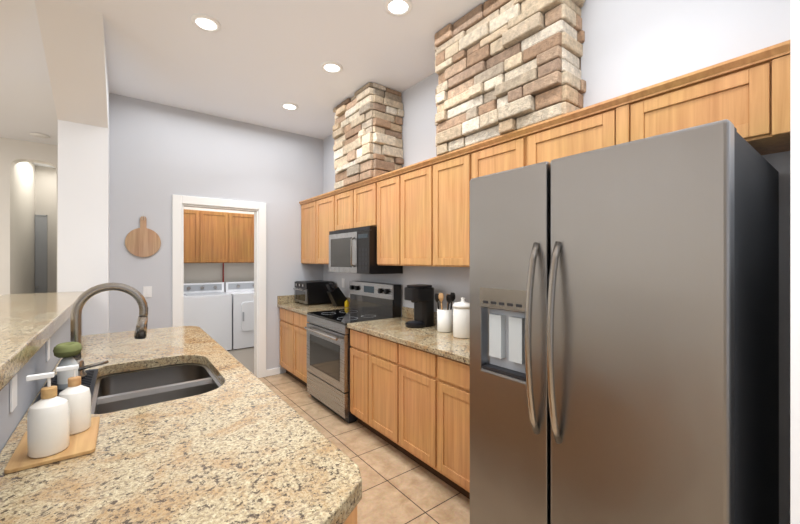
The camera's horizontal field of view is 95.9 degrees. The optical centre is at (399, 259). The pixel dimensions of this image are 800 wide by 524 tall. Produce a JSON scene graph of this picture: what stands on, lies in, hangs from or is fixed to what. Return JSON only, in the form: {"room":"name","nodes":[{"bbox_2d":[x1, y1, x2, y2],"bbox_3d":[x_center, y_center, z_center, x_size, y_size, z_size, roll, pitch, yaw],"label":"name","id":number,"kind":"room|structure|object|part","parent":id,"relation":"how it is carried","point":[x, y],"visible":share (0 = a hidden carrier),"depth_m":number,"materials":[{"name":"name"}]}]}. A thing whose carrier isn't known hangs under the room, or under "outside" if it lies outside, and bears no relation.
{"room":"kitchen","nodes":[
{"label":"kitchen","id":0,"kind":"room"},
{"bbox_2d":[0,137,57,295],"bbox_3d":[-7.460,-0.105,3.603,6.550,3.170,0.200,0,0,-37],"label":"wall","id":1,"kind":"structure","parent":0,"point":[13,152],"depth_m":5.03,"materials":[{"name":"beige paint"}]},
{"bbox_2d":[13,162,56,293],"bbox_3d":[-5.883,-0.105,6.024,0.800,3.170,1.720,0,0,-37],"label":"wall","id":2,"kind":"structure","parent":0,"point":[34,190],"depth_m":6.15,"materials":[{"name":"beige paint"}]},
{"bbox_2d":[35,215,46,292],"bbox_3d":[-6.444,0.335,6.481,0.155,2.290,0.069,0,0,-37],"label":"wall","id":3,"kind":"structure","parent":0,"point":[40,253],"depth_m":6.48,"materials":[{"name":"grey paint"}]},
{"bbox_2d":[0,315,81,451],"bbox_3d":[-1.811,0.915,1.760,0.150,1.130,3.598,0,0,-37],"label":"wall","id":4,"kind":"structure","parent":0,"point":[28,391],"depth_m":1.38,"materials":[{"name":"grey paint"}]},
{"bbox_2d":[10,374,16,412],"bbox_3d":[-1.274,0.434,1.190,0.007,0.115,0.070,0,0,-37],"label":"outlet","id":5,"kind":"object","parent":4,"relation":"attached to","point":[13,392],"depth_m":1.18,"materials":[{"name":"white plastic"}]},
{"bbox_2d":[46,339,49,361],"bbox_3d":[-1.694,0.424,1.738,0.007,0.115,0.070,0,0,-37],"label":"outlet","id":6,"kind":"object","parent":4,"relation":"attached to","point":[48,342],"depth_m":1.71,"materials":[{"name":"white plastic"}]},
{"bbox_2d":[35,0,108,335],"bbox_3d":[-2.657,-0.105,3.003,0.340,3.170,1.600,0,0,-37],"label":"wall","id":7,"kind":"structure","parent":0,"point":[73,37],"depth_m":3.18,"materials":[{"name":"white paint"}]},
{"bbox_2d":[109,93,322,377],"bbox_3d":[-2.045,-0.105,4.405,2.339,3.170,0.120,0,0,-37],"label":"wall","id":8,"kind":"structure","parent":0,"point":[160,155],"depth_m":4.09,"materials":[{"name":"grey paint"}]},
{"bbox_2d":[143,286,151,296],"bbox_3d":[-2.681,0.338,3.835,0.075,0.115,0.010,0,0,-37],"label":"switch plate","id":9,"kind":"object","parent":8,"relation":"attached to","point":[147,291],"visible":0.94,"depth_m":3.83,"materials":[{"name":"white plastic"}]},
{"bbox_2d":[172,195,265,377],"bbox_3d":[-2.139,0.380,4.324,1.010,2.200,0.145,0,0,-37],"label":"door frame","id":10,"kind":"structure","parent":8,"relation":"attached to","point":[178,201],"depth_m":4.36,"materials":[{"name":"white wood"}]},
{"bbox_2d":[266,367,279,376],"bbox_3d":[-2.246,1.438,4.167,1.730,0.085,0.014,0,0,-37],"label":"baseboard","id":11,"kind":"structure","parent":8,"relation":"attached to","point":[273,371],"depth_m":4.63,"materials":[{"name":"white wood"}]},
{"bbox_2d":[277,296,300,303],"bbox_3d":[-1.329,0.515,4.864,0.644,0.101,0.020,0,0,-37],"label":"backsplash","id":12,"kind":"structure","parent":8,"relation":"attached to","point":[280,299],"depth_m":4.71,"materials":[{"name":"beige stone"}]},
{"bbox_2d":[184,207,253,282],"bbox_3d":[-3.083,-0.105,6.596,2.340,3.170,0.120,0,0,-37],"label":"wall","id":13,"kind":"structure","parent":0,"point":[205,272],"depth_m":6.39,"materials":[{"name":"grey paint"}]},
{"bbox_2d":[184,209,203,262],"bbox_3d":[-3.547,-0.385,5.956,0.504,0.870,0.330,0,0,-37],"label":"upper cabinet","id":14,"kind":"object","parent":13,"relation":"attached to","point":[193,219],"depth_m":5.89,"materials":[{"name":"brown wood"}]},
{"bbox_2d":[204,211,231,262],"bbox_3d":[-3.219,-0.385,6.208,0.558,0.870,0.330,0,0,-37],"label":"upper cabinet","id":15,"kind":"object","parent":13,"relation":"attached to","point":[217,237],"depth_m":6.11,"materials":[{"name":"brown wood"}]},
{"bbox_2d":[232,213,253,262],"bbox_3d":[-2.870,-0.385,6.475,0.558,0.870,0.330,0,0,-37],"label":"upper cabinet","id":16,"kind":"object","parent":13,"relation":"attached to","point":[242,224],"depth_m":6.35,"materials":[{"name":"brown wood"}]},
{"bbox_2d":[0,0,486,167],"bbox_3d":[-3.473,-1.715,2.062,11.000,0.050,14.500,0,0,-37],"label":"ceiling","id":17,"kind":"structure","parent":0,"point":[256,62],"depth_m":3.00,"materials":[{"name":"white paint"}]},
{"bbox_2d":[29,133,49,137],"bbox_3d":[-4.864,-1.682,4.877,0.200,0.008,0.200,0,0,-37],"label":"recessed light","id":18,"kind":"object","parent":17,"relation":"attached to","point":[40,135],"visible":1,"depth_m":4.87,"materials":[{"name":"white"}]},
{"bbox_2d":[191,14,220,31],"bbox_3d":[-1.380,-1.683,2.571,0.190,0.012,0.190,0,0,-37],"label":"recessed light","id":19,"kind":"object","parent":17,"relation":"in","point":[204,22],"visible":1,"depth_m":2.56,"materials":[{"name":"white"}]},
{"bbox_2d":[281,102,298,109],"bbox_3d":[-1.212,-1.683,3.961,0.190,0.012,0.190,0,0,-37],"label":"recessed light","id":20,"kind":"object","parent":17,"relation":"in","point":[288,106],"visible":1,"depth_m":3.95,"materials":[{"name":"white"}]},
{"bbox_2d":[321,61,342,73],"bbox_3d":[-0.597,-1.683,3.160,0.190,0.012,0.190,0,0,-37],"label":"recessed light","id":21,"kind":"object","parent":17,"relation":"in","point":[333,67],"visible":1,"depth_m":3.16,"materials":[{"name":"white"}]},
{"bbox_2d":[384,0,411,16],"bbox_3d":[-0.012,-1.683,2.398,0.190,0.012,0.190,0,0,-37],"label":"recessed light","id":22,"kind":"object","parent":17,"relation":"in","point":[397,8],"visible":1,"depth_m":2.41,"materials":[{"name":"white"}]},
{"bbox_2d":[228,347,469,523],"bbox_3d":[-3.473,1.503,2.062,11.000,0.054,14.500,0,0,-37],"label":"floor","id":23,"kind":"structure","parent":0,"point":[398,487],"depth_m":2.49,"materials":[{"name":"tile"}]},
{"bbox_2d":[0,283,361,523],"bbox_3d":[-1.606,0.796,1.892,1.276,1.369,3.637,0,0,-37],"label":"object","id":24,"kind":"object","parent":23,"relation":"on","point":[198,425],"visible":0.96,"depth_m":1.10,"materials":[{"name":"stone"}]},
{"bbox_2d":[4,364,99,473],"bbox_3d":[-1.055,0.446,1.116,0.185,0.237,0.285,0,0,-37],"label":"soap tray","id":25,"kind":"object","parent":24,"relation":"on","point":[63,425],"visible":1,"depth_m":1.04,"materials":[{"name":"brown wood"}]},
{"bbox_2d":[53,342,81,389],"bbox_3d":[-1.441,0.459,1.566,0.094,0.190,0.122,0,0,-37],"label":"dish brush","id":26,"kind":"object","parent":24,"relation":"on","point":[66,351],"visible":0.83,"depth_m":1.54,"materials":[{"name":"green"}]},
{"bbox_2d":[184,282,231,350],"bbox_3d":[-3.215,0.935,5.934,0.685,1.090,0.670,0,0,-37],"label":"washer","id":27,"kind":"object","parent":23,"relation":"on","point":[208,308],"visible":0.73,"depth_m":5.75,"materials":[{"name":"white metal"}]},
{"bbox_2d":[224,281,253,349],"bbox_3d":[-2.642,0.935,6.355,0.685,1.090,0.700,0,0,-37],"label":"dryer","id":28,"kind":"object","parent":23,"relation":"on","point":[241,293],"visible":0.38,"depth_m":6.01,"materials":[{"name":"white metal"}]},
{"bbox_2d":[280,308,288,373],"bbox_3d":[-1.157,1.042,4.661,0.618,0.875,0.551,0,0,-37],"label":"base cabinet","id":29,"kind":"object","parent":23,"relation":"on","point":[284,312],"depth_m":4.56,"materials":[{"name":"brown wood"}]},
{"bbox_2d":[289,312,352,386],"bbox_3d":[-0.899,1.042,4.324,0.618,0.875,0.551,0,0,-37],"label":"base cabinet","id":30,"kind":"object","parent":23,"relation":"on","point":[297,333],"depth_m":4.20,"materials":[{"name":"brown wood"}]},
{"bbox_2d":[277,303,348,315],"bbox_3d":[-1.038,0.585,4.485,0.644,0.038,0.976,0,0,-37],"label":"countertop","id":31,"kind":"structure","parent":30,"relation":"on","point":[303,308],"depth_m":4.30,"materials":[{"name":"beige stone"}]},
{"bbox_2d":[293,280,333,304],"bbox_3d":[-1.143,0.422,4.720,0.407,0.285,0.400,0,0,-37],"label":"toaster oven","id":32,"kind":"object","parent":31,"relation":"on","point":[311,292],"visible":0.96,"depth_m":4.56,"materials":[{"name":"black plastic"}]},
{"bbox_2d":[326,282,346,306],"bbox_3d":[-0.785,0.418,4.421,0.242,0.292,0.110,0,0,-37],"label":"knife block","id":33,"kind":"object","parent":31,"relation":"on","point":[336,295],"visible":1,"depth_m":4.38,"materials":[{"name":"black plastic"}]},
{"bbox_2d":[304,281,400,422],"bbox_3d":[-0.521,0.863,3.728,0.687,1.235,0.844,0,0,-37],"label":"range","id":34,"kind":"object","parent":23,"relation":"on","point":[328,359],"visible":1,"depth_m":3.57,"materials":[{"name":"grey metal"}]},
{"bbox_2d":[350,328,360,423],"bbox_3d":[-0.096,1.042,3.278,0.618,0.875,0.378,0,0,-37],"label":"base cabinet","id":35,"kind":"object","parent":23,"relation":"on","point":[355,337],"depth_m":3.16,"materials":[{"name":"brown wood"}]},
{"bbox_2d":[361,332,388,442],"bbox_3d":[0.104,1.042,3.017,0.618,0.875,0.540,0,0,-37],"label":"base cabinet","id":36,"kind":"object","parent":23,"relation":"on","point":[374,350],"depth_m":2.92,"materials":[{"name":"brown wood"}]},
{"bbox_2d":[389,340,424,467],"bbox_3d":[0.354,1.042,2.692,0.618,0.875,0.540,0,0,-37],"label":"base cabinet","id":37,"kind":"object","parent":23,"relation":"on","point":[410,393],"depth_m":2.59,"materials":[{"name":"brown wood"}]},
{"bbox_2d":[425,352,469,498],"bbox_3d":[0.619,1.042,2.347,0.618,0.875,0.590,0,0,-37],"label":"base cabinet","id":38,"kind":"object","parent":23,"relation":"on","point":[447,382],"depth_m":2.27,"materials":[{"name":"brown wood"}]},
{"bbox_2d":[347,316,469,363],"bbox_3d":[0.290,0.585,2.754,0.644,0.038,1.678,0,0,-37],"label":"countertop","id":39,"kind":"structure","parent":38,"relation":"on","point":[426,339],"depth_m":2.67,"materials":[{"name":"beige stone"}]},
{"bbox_2d":[404,284,433,327],"bbox_3d":[0.159,0.390,3.090,0.245,0.350,0.200,0,0,-37],"label":"coffee maker","id":40,"kind":"object","parent":39,"relation":"on","point":[420,297],"visible":1,"depth_m":3.04,"materials":[{"name":"black plastic"}]},
{"bbox_2d":[434,292,454,331],"bbox_3d":[0.356,0.411,2.870,0.139,0.306,0.181,0,0,-37],"label":"utensil crock","id":41,"kind":"object","parent":39,"relation":"on","point":[444,319],"visible":1,"depth_m":2.82,"materials":[{"name":"white ceramic"}]},
{"bbox_2d":[452,297,469,338],"bbox_3d":[0.465,0.419,2.663,0.154,0.290,0.154,0,0,-37],"label":"canister","id":42,"kind":"object","parent":39,"relation":"on","point":[461,318],"visible":0.9,"depth_m":2.60,"materials":[{"name":"white ceramic"}]},
{"bbox_2d":[470,119,778,523],"bbox_3d":[0.936,0.534,1.592,0.976,1.852,0.923,0,0,-37],"label":"fridge","id":43,"kind":"object","parent":23,"relation":"on","point":[624,333],"visible":1,"depth_m":1.22,"materials":[{"name":"grey metal"}]},
{"bbox_3d":[0.476,0.499,1.573,0.071,1.771,0.394,0,0,-38],"label":"door","id":44,"kind":"part","parent":43,"relation":"part of","materials":[{"name":"silver metal"}]},
{"bbox_3d":[0.760,0.499,1.203,0.071,1.771,0.520,0,0,-38],"label":"door","id":45,"kind":"part","parent":43,"relation":"part of","materials":[{"name":"silver metal"}]},
{"bbox_2d":[323,73,789,523],"bbox_3d":[1.421,-0.105,1.910,0.120,3.170,8.300,0,0,-37],"label":"wall","id":46,"kind":"structure","parent":0,"point":[418,118],"depth_m":3.18,"materials":[{"name":"grey paint"}]},
{"bbox_2d":[301,197,312,263],"bbox_3d":[-1.044,-0.366,4.750,0.329,0.832,0.548,0,0,-37],"label":"upper cabinet","id":47,"kind":"object","parent":46,"relation":"attached to","point":[307,205],"depth_m":4.71,"materials":[{"name":"brown wood"}]},
{"bbox_2d":[313,189,336,263],"bbox_3d":[-0.766,-0.366,4.388,0.329,0.832,0.625,0,0,-37],"label":"upper cabinet","id":48,"kind":"object","parent":46,"relation":"attached to","point":[325,205],"depth_m":4.33,"materials":[{"name":"brown wood"}]},
{"bbox_2d":[337,186,348,229],"bbox_3d":[-0.467,-0.553,4.000,0.329,0.458,0.489,0,0,-37],"label":"upper cabinet","id":49,"kind":"object","parent":46,"relation":"attached to","point":[342,193],"depth_m":3.94,"materials":[{"name":"brown wood"}]},
{"bbox_2d":[349,176,376,228],"bbox_3d":[-0.247,-0.553,3.712,0.329,0.458,0.490,0,0,-37],"label":"upper cabinet","id":50,"kind":"object","parent":46,"relation":"attached to","point":[363,194],"depth_m":3.60,"materials":[{"name":"brown wood"}]},
{"bbox_2d":[329,226,402,273],"bbox_3d":[-0.402,-0.092,3.821,0.439,0.455,0.840,0,0,-37],"label":"microwave","id":51,"kind":"object","parent":50,"relation":"attached to","point":[352,250],"visible":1,"depth_m":3.57,"materials":[{"name":"black plastic"}]},
{"bbox_2d":[329,297,436,323],"bbox_3d":[-0.020,0.515,3.670,0.020,0.101,3.508,0,0,-37],"label":"backsplash","id":52,"kind":"structure","parent":46,"relation":"attached to","point":[409,312],"depth_m":3.51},
{"bbox_2d":[377,172,392,265],"bbox_3d":[0.015,-0.366,3.372,0.329,0.832,0.502,0,0,-37],"label":"upper cabinet","id":53,"kind":"object","parent":46,"relation":"attached to","point":[385,181],"depth_m":3.31,"materials":[{"name":"brown wood"}]},
{"bbox_2d":[333,82,403,189],"bbox_3d":[-0.372,-1.236,3.826,0.389,0.905,0.864,0,0,-37],"label":"stone column","id":54,"kind":"structure","parent":53,"relation":"on","point":[367,133],"depth_m":3.55,"materials":[{"name":"beige stone"}]},
{"bbox_2d":[393,160,424,265],"bbox_3d":[0.253,-0.366,3.061,0.329,0.832,0.540,0,0,-37],"label":"upper cabinet","id":55,"kind":"object","parent":46,"relation":"attached to","point":[409,181],"depth_m":3.03,"materials":[{"name":"brown wood"}]},
{"bbox_2d":[425,149,460,266],"bbox_3d":[0.496,-0.366,2.744,0.329,0.832,0.520,0,0,-37],"label":"upper cabinet","id":56,"kind":"object","parent":46,"relation":"attached to","point":[442,172],"depth_m":2.71,"materials":[{"name":"brown wood"}]},
{"bbox_2d":[435,0,585,155],"bbox_3d":[0.700,-1.236,2.427,0.390,0.905,1.057,0,0,-37],"label":"stone column","id":57,"kind":"structure","parent":56,"relation":"on","point":[502,67],"depth_m":2.21,"materials":[{"name":"beige stone"}]},
{"bbox_2d":[461,127,524,266],"bbox_3d":[0.726,-0.366,2.445,0.329,0.832,0.495,0,0,-37],"label":"upper cabinet","id":58,"kind":"object","parent":46,"relation":"attached to","point":[504,152],"depth_m":2.40,"materials":[{"name":"brown wood"}]},
{"bbox_2d":[525,100,608,165],"bbox_3d":[1.045,-0.621,2.028,0.329,0.322,0.554,0,0,-37],"label":"upper cabinet","id":59,"kind":"object","parent":46,"relation":"attached to","point":[586,129],"depth_m":1.94,"materials":[{"name":"brown wood"}]},
{"bbox_2d":[609,40,789,154],"bbox_3d":[1.371,-0.621,1.604,0.329,0.322,0.632,0,0,-37],"label":"upper cabinet","id":60,"kind":"object","parent":46,"relation":"attached to","point":[751,90],"depth_m":1.45,"materials":[{"name":"brown wood"}]},
{"bbox_3d":[0.050,-0.762,3.063,0.052,0.040,4.556,0,0,-38],"label":"crown","id":61,"kind":"part","parent":60,"relation":"part of","materials":[{"name":"brown wood"}]},
{"bbox_2d":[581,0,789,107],"bbox_3d":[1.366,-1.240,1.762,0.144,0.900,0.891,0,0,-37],"label":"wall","id":62,"kind":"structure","parent":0,"point":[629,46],"depth_m":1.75,"materials":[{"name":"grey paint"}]},
{"bbox_2d":[790,0,799,523],"bbox_3d":[1.367,-0.105,1.121,0.924,3.170,0.125,0,0,-37],"label":"wall","id":63,"kind":"structure","parent":0,"point":[794,261],"depth_m":0.88,"materials":[{"name":"grey paint"}]},
{"bbox_3d":[-2.700,-0.466,3.798,0.028,0.093,0.007,0,0,-37],"label":"cord","id":64,"kind":"object","parent":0,"visible":0},
{"bbox_2d":[125,216,160,256],"bbox_3d":[-2.707,-0.245,3.808,0.309,0.430,0.018,0,0,-37],"label":"board","id":65,"kind":"object","parent":64,"relation":"hanging from","point":[143,240],"visible":1,"depth_m":3.80,"materials":[{"name":"brown wood"}]}
]}

